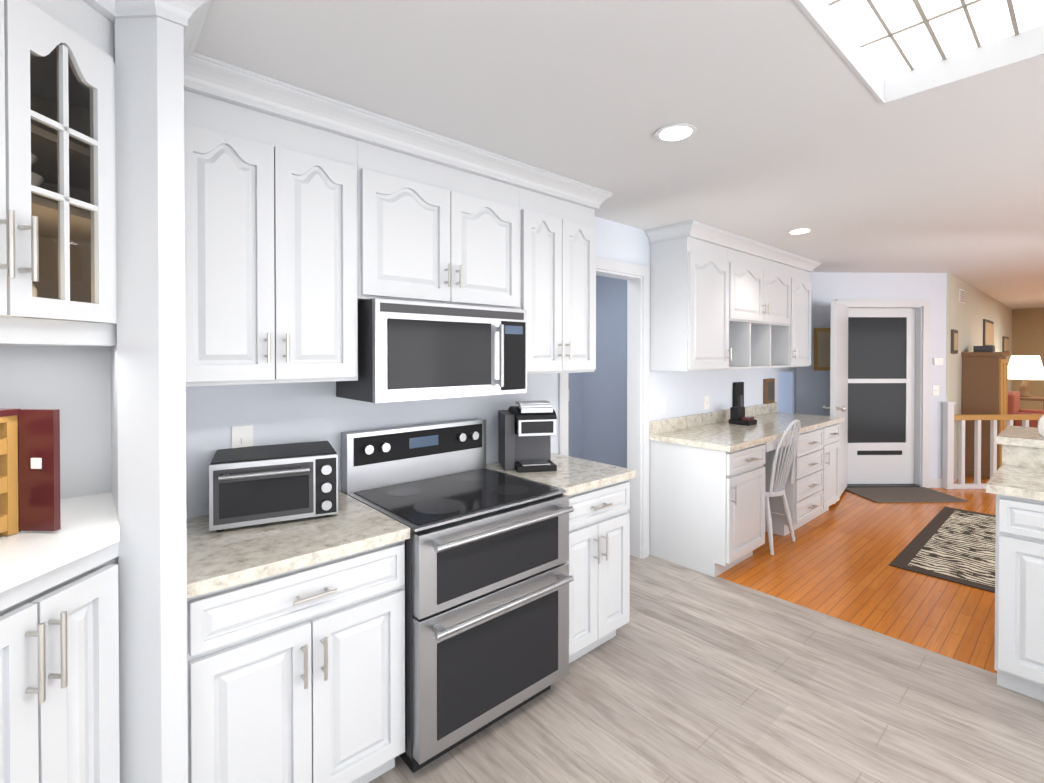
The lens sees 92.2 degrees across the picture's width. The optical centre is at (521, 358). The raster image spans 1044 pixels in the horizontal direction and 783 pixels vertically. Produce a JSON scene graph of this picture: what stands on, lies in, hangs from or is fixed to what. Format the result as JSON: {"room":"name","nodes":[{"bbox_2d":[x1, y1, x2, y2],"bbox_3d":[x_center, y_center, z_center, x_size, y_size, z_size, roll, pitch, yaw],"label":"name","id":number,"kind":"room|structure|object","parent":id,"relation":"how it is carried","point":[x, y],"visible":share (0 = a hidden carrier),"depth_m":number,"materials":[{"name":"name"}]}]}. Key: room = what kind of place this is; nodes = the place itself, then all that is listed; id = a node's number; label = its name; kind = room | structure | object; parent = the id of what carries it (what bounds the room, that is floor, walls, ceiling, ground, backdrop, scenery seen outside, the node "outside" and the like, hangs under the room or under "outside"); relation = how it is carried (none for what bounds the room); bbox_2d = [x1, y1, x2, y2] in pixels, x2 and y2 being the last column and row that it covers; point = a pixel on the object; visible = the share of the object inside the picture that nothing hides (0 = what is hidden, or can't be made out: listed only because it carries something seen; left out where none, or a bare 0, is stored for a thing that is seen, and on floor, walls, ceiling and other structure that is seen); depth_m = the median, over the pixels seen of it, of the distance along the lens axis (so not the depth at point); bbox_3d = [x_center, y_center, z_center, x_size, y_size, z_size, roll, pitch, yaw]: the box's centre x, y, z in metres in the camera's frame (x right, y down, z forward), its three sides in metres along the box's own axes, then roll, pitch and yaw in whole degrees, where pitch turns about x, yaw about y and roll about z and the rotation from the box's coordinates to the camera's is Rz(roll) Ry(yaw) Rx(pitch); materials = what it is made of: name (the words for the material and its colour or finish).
{"room":"kitchen","nodes":[
{"label":"kitchen","id":0,"kind":"room"},
{"bbox_2d":[186,217,795,553],"bbox_3d":[0.566,0.267,3.537,6.880,2.450,0.120,0,1,-41],"label":"wall","id":1,"kind":"structure","parent":0,"point":[281,413],"depth_m":2.34,"materials":[{"name":"paint"}]},
{"bbox_2d":[232,425,252,447],"bbox_3d":[-1.100,0.322,1.979,0.075,0.115,0.012,0,1,-41],"label":"outlet","id":2,"kind":"object","parent":1,"relation":"attached to","point":[242,436],"visible":0.82,"depth_m":1.98,"materials":[{"name":"white plastic"}]},
{"bbox_2d":[184,54,363,386],"bbox_3d":[-0.969,-0.428,1.875,0.614,1.030,0.327,0,1,-41],"label":"upper cabinet","id":3,"kind":"object","parent":1,"relation":"attached to","point":[312,219],"depth_m":1.74,"materials":[{"name":"white paint"}]},
{"bbox_2d":[364,112,527,311],"bbox_3d":[-0.424,-0.593,2.354,0.840,0.708,0.327,0,1,-41],"label":"upper cabinet","id":4,"kind":"object","parent":1,"relation":"attached to","point":[446,221],"depth_m":2.20,"materials":[{"name":"white paint"}]},
{"bbox_2d":[336,298,526,402],"bbox_3d":[-0.385,-0.034,2.314,0.780,0.403,0.440,0,1,-41],"label":"microwave","id":5,"kind":"object","parent":4,"relation":"attached to","point":[412,350],"visible":0.96,"depth_m":2.11,"materials":[{"name":"grey metal"}]},
{"bbox_2d":[527,168,599,373],"bbox_3d":[0.109,-0.437,2.825,0.580,1.030,0.327,0,1,-41],"label":"upper cabinet","id":6,"kind":"object","parent":1,"relation":"attached to","point":[561,314],"depth_m":2.69,"materials":[{"name":"white paint"}]},
{"bbox_2d":[558,257,649,558],"bbox_3d":[0.554,0.405,3.514,0.960,2.175,0.138,0,1,-41],"label":"trim","id":7,"kind":"structure","parent":1,"relation":"attached to","point":[637,277],"depth_m":3.75,"materials":[{"name":"white wood"}]},
{"bbox_2d":[649,220,732,371],"bbox_3d":[1.301,-0.436,3.876,0.600,1.050,0.327,0,1,-41],"label":"upper cabinet","id":8,"kind":"object","parent":1,"relation":"attached to","point":[720,299],"depth_m":3.70,"materials":[{"name":"white paint"}]},
{"bbox_2d":[704,396,708,409],"bbox_3d":[1.608,0.384,4.368,0.075,0.115,0.012,0,1,-41],"label":"outlet","id":9,"kind":"object","parent":1,"relation":"attached to","point":[706,402],"visible":1,"depth_m":4.36,"materials":[{"name":"white plastic"}]},
{"bbox_2d":[649,402,776,433],"bbox_3d":[1.821,0.518,4.547,2.295,0.099,0.022,0,1,-41],"label":"backsplash","id":10,"kind":"structure","parent":1,"relation":"attached to","point":[683,423],"depth_m":4.26,"materials":[{"name":"beige stone"}]},
{"bbox_2d":[733,236,792,327],"bbox_3d":[1.984,-0.636,4.476,1.220,0.660,0.327,0,1,-41],"label":"upper cabinet","id":11,"kind":"object","parent":1,"relation":"attached to","point":[762,274],"depth_m":4.33,"materials":[{"name":"white paint"}]},
{"bbox_2d":[763,378,774,403],"bbox_3d":[2.546,0.332,5.178,0.200,0.250,0.036,0,1,-41],"label":"organizer","id":12,"kind":"object","parent":1,"relation":"attached to","point":[768,391],"visible":1,"depth_m":5.13,"materials":[{"name":"brown wood"}]},
{"bbox_2d":[753,256,812,367],"bbox_3d":[2.640,-0.446,5.057,0.530,1.050,0.327,0,1,-41],"label":"upper cabinet","id":13,"kind":"object","parent":1,"relation":"attached to","point":[772,347],"depth_m":4.85,"materials":[{"name":"white paint"}]},
{"bbox_2d":[778,370,793,412],"bbox_3d":[2.885,0.384,5.542,0.430,0.520,0.060,0,1,-41],"label":"window","id":14,"kind":"structure","parent":1,"relation":"in","point":[784,391],"depth_m":5.54,"materials":[{"name":"blue glass"}]},
{"bbox_2d":[568,373,579,457],"bbox_3d":[-0.244,0.259,4.395,2.300,2.450,0.120,0,1,-41],"label":"wall","id":15,"kind":"structure","parent":0,"point":[574,378],"depth_m":4.99,"materials":[{"name":"blue paint"}]},
{"bbox_2d":[580,275,626,467],"bbox_3d":[0.982,0.257,4.683,0.080,2.450,1.050,0,1,-41],"label":"wall","id":16,"kind":"structure","parent":0,"point":[597,416],"depth_m":4.80,"materials":[{"name":"blue paint"}]},
{"bbox_2d":[195,0,1043,308],"bbox_3d":[4.074,-1.011,2.738,20.000,0.120,8.300,0,1,-41],"label":"ceiling","id":17,"kind":"structure","parent":0,"point":[787,114],"depth_m":1.93,"materials":[{"name":"white paint"}]},
{"bbox_2d":[654,123,696,141],"bbox_3d":[0.640,-0.940,2.097,0.170,0.008,0.170,0,1,-41],"label":"recessed light","id":18,"kind":"object","parent":17,"relation":"in","point":[675,132],"visible":1,"depth_m":2.08,"materials":[{"name":"white plastic"}]},
{"bbox_2d":[787,228,812,233],"bbox_3d":[2.084,-0.955,3.770,0.170,0.008,0.170,0,1,-41],"label":"recessed light","id":19,"kind":"object","parent":17,"relation":"in","point":[800,231],"visible":1,"depth_m":3.76,"materials":[{"name":"white plastic"}]},
{"bbox_2d":[794,0,1043,104],"bbox_3d":[0.586,-0.980,0.842,2.468,0.099,0.538,0,1,-41],"label":"skylight","id":20,"kind":"object","parent":17,"relation":"attached to","point":[888,51],"visible":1,"depth_m":1.58,"materials":[{"name":"white glass"}]},
{"bbox_2d":[368,554,1043,782],"bbox_3d":[-0.052,1.556,-0.877,9.000,0.050,8.300,0,1,-41],"label":"floor","id":21,"kind":"structure","parent":0,"point":[685,675],"depth_m":2.14,"materials":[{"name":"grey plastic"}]},
{"bbox_2d":[0,0,213,782],"bbox_3d":[-1.267,0.288,1.132,0.943,2.450,1.056,0,1,-41],"label":"hutch","id":22,"kind":"object","parent":21,"relation":"on","point":[93,639],"visible":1,"depth_m":1.24,"materials":[{"name":"white paint"}]},
{"bbox_2d":[0,408,60,535],"bbox_3d":[-1.267,0.263,0.991,0.522,0.289,0.455,0,1,-41],"label":"books","id":23,"kind":"object","parent":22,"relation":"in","point":[29,469],"visible":1,"depth_m":1.17,"materials":[{"name":"red paper"}]},
{"bbox_2d":[187,541,404,782],"bbox_3d":[-0.856,1.070,1.794,0.660,0.876,0.618,0,1,-41],"label":"base cabinet","id":24,"kind":"object","parent":21,"relation":"on","point":[295,650],"depth_m":1.54,"materials":[{"name":"white paint"}]},
{"bbox_2d":[186,491,409,600],"bbox_3d":[-0.849,0.611,1.782,0.660,0.038,0.638,0,1,-41],"label":"countertop","id":25,"kind":"structure","parent":24,"relation":"on","point":[230,558],"depth_m":1.62,"materials":[{"name":"beige stone"}]},
{"bbox_2d":[209,441,337,531],"bbox_3d":[-0.928,0.470,1.896,0.410,0.241,0.343,0,1,-27],"label":"toaster oven","id":26,"kind":"object","parent":25,"relation":"on","point":[255,485],"visible":1,"depth_m":1.78,"materials":[{"name":"silver metal"}]},
{"bbox_2d":[341,418,573,772],"bbox_3d":[-0.277,0.916,2.217,0.760,1.175,0.741,0,1,-41],"label":"range","id":27,"kind":"object","parent":21,"relation":"on","point":[488,578],"visible":0.94,"depth_m":2.00,"materials":[{"name":"grey metal"}]},
{"bbox_2d":[567,481,629,662],"bbox_3d":[0.169,1.062,2.698,0.534,0.876,0.618,0,1,-41],"label":"base cabinet","id":28,"kind":"object","parent":21,"relation":"on","point":[599,522],"depth_m":2.47,"materials":[{"name":"white paint"}]},
{"bbox_2d":[486,453,636,496],"bbox_3d":[0.183,0.603,2.693,0.554,0.038,0.638,0,1,-41],"label":"countertop","id":29,"kind":"structure","parent":28,"relation":"on","point":[573,475],"depth_m":2.56,"materials":[{"name":"beige stone"}]},
{"bbox_2d":[498,400,556,472],"bbox_3d":[0.024,0.406,2.734,0.265,0.355,0.304,0,1,-11],"label":"coffee maker","id":30,"kind":"object","parent":29,"relation":"on","point":[526,430],"visible":1,"depth_m":2.63,"materials":[{"name":"black plastic"}]},
{"bbox_2d":[990,442,1043,701],"bbox_3d":[2.912,0.979,2.124,1.108,1.050,1.240,0,1,-41],"label":"kitchen island","id":31,"kind":"object","parent":21,"relation":"on","point":[1015,484],"depth_m":2.21,"materials":[{"name":"white paint"}]},
{"bbox_2d":[986,480,989,492],"bbox_3d":[2.742,0.585,1.991,0.635,0.038,1.270,0,1,-41],"label":"island countertop","id":32,"kind":"structure","parent":31,"relation":"on","point":[988,483],"depth_m":2.25,"materials":[{"name":"beige stone"}]},
{"bbox_2d":[996,426,1043,445],"bbox_3d":[3.157,0.432,2.369,0.610,0.040,1.290,0,1,-41],"label":"island countertop","id":33,"kind":"structure","parent":31,"relation":"on","point":[1030,435],"depth_m":2.65,"materials":[{"name":"beige stone"}]},
{"bbox_2d":[1038,415,1043,436],"bbox_3d":[2.755,0.329,2.627,0.084,0.160,0.083,0,1,-41],"label":"vase","id":34,"kind":"object","parent":33,"relation":"on","point":[1041,426],"visible":1,"depth_m":2.63,"materials":[{"name":"white ceramic"}]},
{"bbox_2d":[717,476,996,673],"bbox_3d":[7.654,1.504,5.051,11.600,0.050,7.000,0,1,-41],"label":"floor","id":35,"kind":"structure","parent":0,"point":[836,559],"depth_m":3.40,"materials":[{"name":"orange wood"}]},
{"bbox_2d":[650,442,768,576],"bbox_3d":[1.392,1.052,3.776,0.585,0.875,0.618,0,1,-41],"label":"base cabinet","id":36,"kind":"object","parent":35,"relation":"on","point":[710,473],"depth_m":3.56,"materials":[{"name":"white paint"}]},
{"bbox_2d":[649,412,843,453],"bbox_3d":[2.025,0.588,4.317,2.295,0.038,0.638,0,1,-41],"label":"countertop","id":37,"kind":"structure","parent":36,"relation":"on","point":[725,436],"depth_m":3.91,"materials":[{"name":"beige stone"}]},
{"bbox_2d":[729,406,756,425],"bbox_3d":[1.923,0.496,4.375,0.160,0.143,0.180,0,1,-41],"label":"desk phone","id":38,"kind":"object","parent":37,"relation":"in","point":[737,415],"visible":0.98,"depth_m":4.35,"materials":[{"name":"black plastic"}]},
{"bbox_2d":[732,382,743,406],"bbox_3d":[2.047,0.351,4.723,0.170,0.260,0.059,0,1,-41],"label":"telephone","id":39,"kind":"object","parent":38,"relation":"on","point":[738,394],"visible":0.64,"depth_m":4.69,"materials":[{"name":"black plastic"}]},
{"bbox_2d":[765,419,800,554],"bbox_3d":[1.949,0.978,4.076,0.443,1.023,0.533,0,1,-41],"label":"chair","id":40,"kind":"object","parent":35,"relation":"on","point":[772,489],"visible":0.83,"depth_m":3.93,"materials":[{"name":"white paint"}]},
{"bbox_2d":[769,426,824,535],"bbox_3d":[2.286,1.045,4.565,0.630,0.875,0.618,0,1,-41],"label":"base cabinet","id":41,"kind":"object","parent":35,"relation":"on","point":[805,497],"depth_m":4.26,"materials":[{"name":"white paint"}]},
{"bbox_2d":[825,422,839,511],"bbox_3d":[2.693,1.041,4.924,0.455,0.875,0.618,0,1,-41],"label":"base cabinet","id":42,"kind":"object","parent":35,"relation":"on","point":[832,433],"depth_m":4.70,"materials":[{"name":"white paint"}]},
{"bbox_2d":[845,487,968,502],"bbox_3d":[4.108,1.469,5.431,0.965,0.012,0.550,0,1,-1],"label":"rug","id":43,"kind":"object","parent":35,"relation":"on","point":[900,495],"visible":0.86,"depth_m":5.38,"materials":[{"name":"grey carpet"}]},
{"bbox_2d":[889,507,995,592],"bbox_3d":[3.788,1.484,3.901,2.080,0.010,1.090,0,1,-41],"label":"rug","id":44,"kind":"object","parent":35,"relation":"on","point":[954,545],"visible":0.61,"depth_m":3.88,"materials":[{"name":"beige fabric"}]},
{"bbox_2d":[962,346,1009,478],"bbox_3d":[5.963,0.651,6.461,0.860,1.630,0.366,0,1,-41],"label":"armoire","id":45,"kind":"object","parent":35,"relation":"on","point":[984,379],"visible":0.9,"depth_m":6.21,"materials":[{"name":"brown wood"}]},
{"bbox_2d":[941,401,1043,488],"bbox_3d":[6.099,0.980,5.730,2.625,0.985,0.090,0,1,-1],"label":"railing","id":46,"kind":"object","parent":35,"relation":"on","point":[949,417],"depth_m":5.69,"materials":[{"name":"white wood"}]},
{"bbox_2d":[1007,391,1043,427],"bbox_3d":[7.893,0.995,7.724,0.900,0.920,0.800,0,1,-41],"label":"sofa","id":47,"kind":"object","parent":35,"relation":"on","point":[1013,405],"visible":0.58,"depth_m":7.61,"materials":[{"name":"red fabric"}]},
{"bbox_2d":[1020,396,1043,409],"bbox_3d":[8.527,1.048,8.517,0.600,0.800,0.550,0,1,-41],"label":"side table","id":48,"kind":"object","parent":35,"relation":"on","point":[1035,398],"visible":0.1,"depth_m":8.26,"materials":[{"name":"brown wood"}]},
{"bbox_2d":[1008,356,1043,396],"bbox_3d":[8.524,0.297,8.514,0.520,0.699,0.520,0,1,-41],"label":"table lamp","id":49,"kind":"object","parent":48,"relation":"on","point":[1024,368],"visible":0.94,"depth_m":8.38,"materials":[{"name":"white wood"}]},
{"bbox_2d":[796,272,946,478],"bbox_3d":[3.989,0.247,5.782,1.760,2.450,0.120,0,1,-1],"label":"wall","id":50,"kind":"structure","parent":0,"point":[812,391],"depth_m":5.72,"materials":[{"name":"paint"}]},
{"bbox_2d":[814,328,830,369],"bbox_3d":[3.416,-0.107,5.691,0.210,0.480,0.026,0,1,-1],"label":"picture","id":51,"kind":"object","parent":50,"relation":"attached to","point":[822,336],"visible":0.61,"depth_m":5.68,"materials":[{"name":"brown wood"}]},
{"bbox_2d":[847,308,915,483],"bbox_3d":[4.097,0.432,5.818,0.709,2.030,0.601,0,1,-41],"label":"storm door","id":52,"kind":"structure","parent":50,"relation":"in","point":[881,395],"depth_m":5.81,"materials":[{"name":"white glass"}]},
{"bbox_2d":[836,299,929,487],"bbox_3d":[4.099,0.399,5.776,1.075,2.145,0.140,0,1,-1],"label":"door frame","id":53,"kind":"structure","parent":50,"relation":"attached to","point":[922,377],"depth_m":5.72,"materials":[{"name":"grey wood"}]},
{"bbox_2d":[822,301,847,503],"bbox_3d":[3.402,0.434,5.321,0.905,2.024,0.255,0,1,-41],"label":"entry door","id":54,"kind":"structure","parent":53,"relation":"attached to","point":[838,407],"depth_m":5.26,"materials":[{"name":"white wood"}]},
{"bbox_2d":[932,385,938,394],"bbox_3d":[4.726,0.362,5.738,0.061,0.115,0.053,0,1,-41],"label":"light switch","id":55,"kind":"object","parent":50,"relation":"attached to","point":[935,389],"visible":1,"depth_m":5.74,"materials":[{"name":"white plastic"}]},
{"bbox_2d":[933,358,942,364],"bbox_3d":[4.741,0.032,5.726,0.100,0.080,0.024,0,1,-1],"label":"thermostat","id":56,"kind":"object","parent":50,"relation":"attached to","point":[937,361],"visible":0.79,"depth_m":5.71,"materials":[{"name":"white plastic"}]},
{"bbox_2d":[929,470,957,487],"bbox_3d":[2.259,1.429,4.984,6.620,0.100,2.323,0,1,-41],"label":"baseboard","id":57,"kind":"structure","parent":50,"relation":"attached to","point":[935,483],"depth_m":5.74,"materials":[{"name":"white wood"}]},
{"bbox_2d":[946,273,1011,471],"bbox_3d":[7.419,0.226,8.071,6.942,2.450,0.120,0,1,-41],"label":"wall","id":58,"kind":"structure","parent":0,"point":[971,313],"depth_m":6.45,"materials":[{"name":"paint"}]},
{"bbox_2d":[951,329,957,353],"bbox_3d":[5.099,-0.199,5.922,0.300,0.280,0.026,0,1,-41],"label":"picture","id":59,"kind":"object","parent":58,"relation":"attached to","point":[954,341],"visible":1,"depth_m":5.85,"materials":[{"name":"grey"}]},
{"bbox_2d":[959,289,964,302],"bbox_3d":[5.510,-0.783,6.290,0.350,0.160,0.011,0,1,-41],"label":"air vent","id":60,"kind":"object","parent":58,"relation":"in","point":[961,296],"visible":1,"depth_m":6.25,"materials":[{"name":"white metal"}]},
{"bbox_2d":[983,319,993,345],"bbox_3d":[7.296,-0.387,7.859,1.000,0.420,0.026,0,1,-41],"label":"picture","id":61,"kind":"object","parent":58,"relation":"attached to","point":[988,332],"visible":0.82,"depth_m":7.76,"materials":[{"name":"grey"}]},
{"bbox_2d":[1002,336,1008,351],"bbox_3d":[9.096,-0.261,9.447,0.800,0.300,0.026,0,1,-41],"label":"picture","id":62,"kind":"object","parent":58,"relation":"attached to","point":[1005,344],"visible":0.82,"depth_m":9.30,"materials":[{"name":"grey"}]},
{"bbox_2d":[1012,308,1043,409],"bbox_3d":[12.008,0.225,8.206,0.120,2.450,5.989,0,1,-41],"label":"wall","id":63,"kind":"structure","parent":0,"point":[1027,331],"depth_m":10.13,"materials":[{"name":"paint"}]}
]}

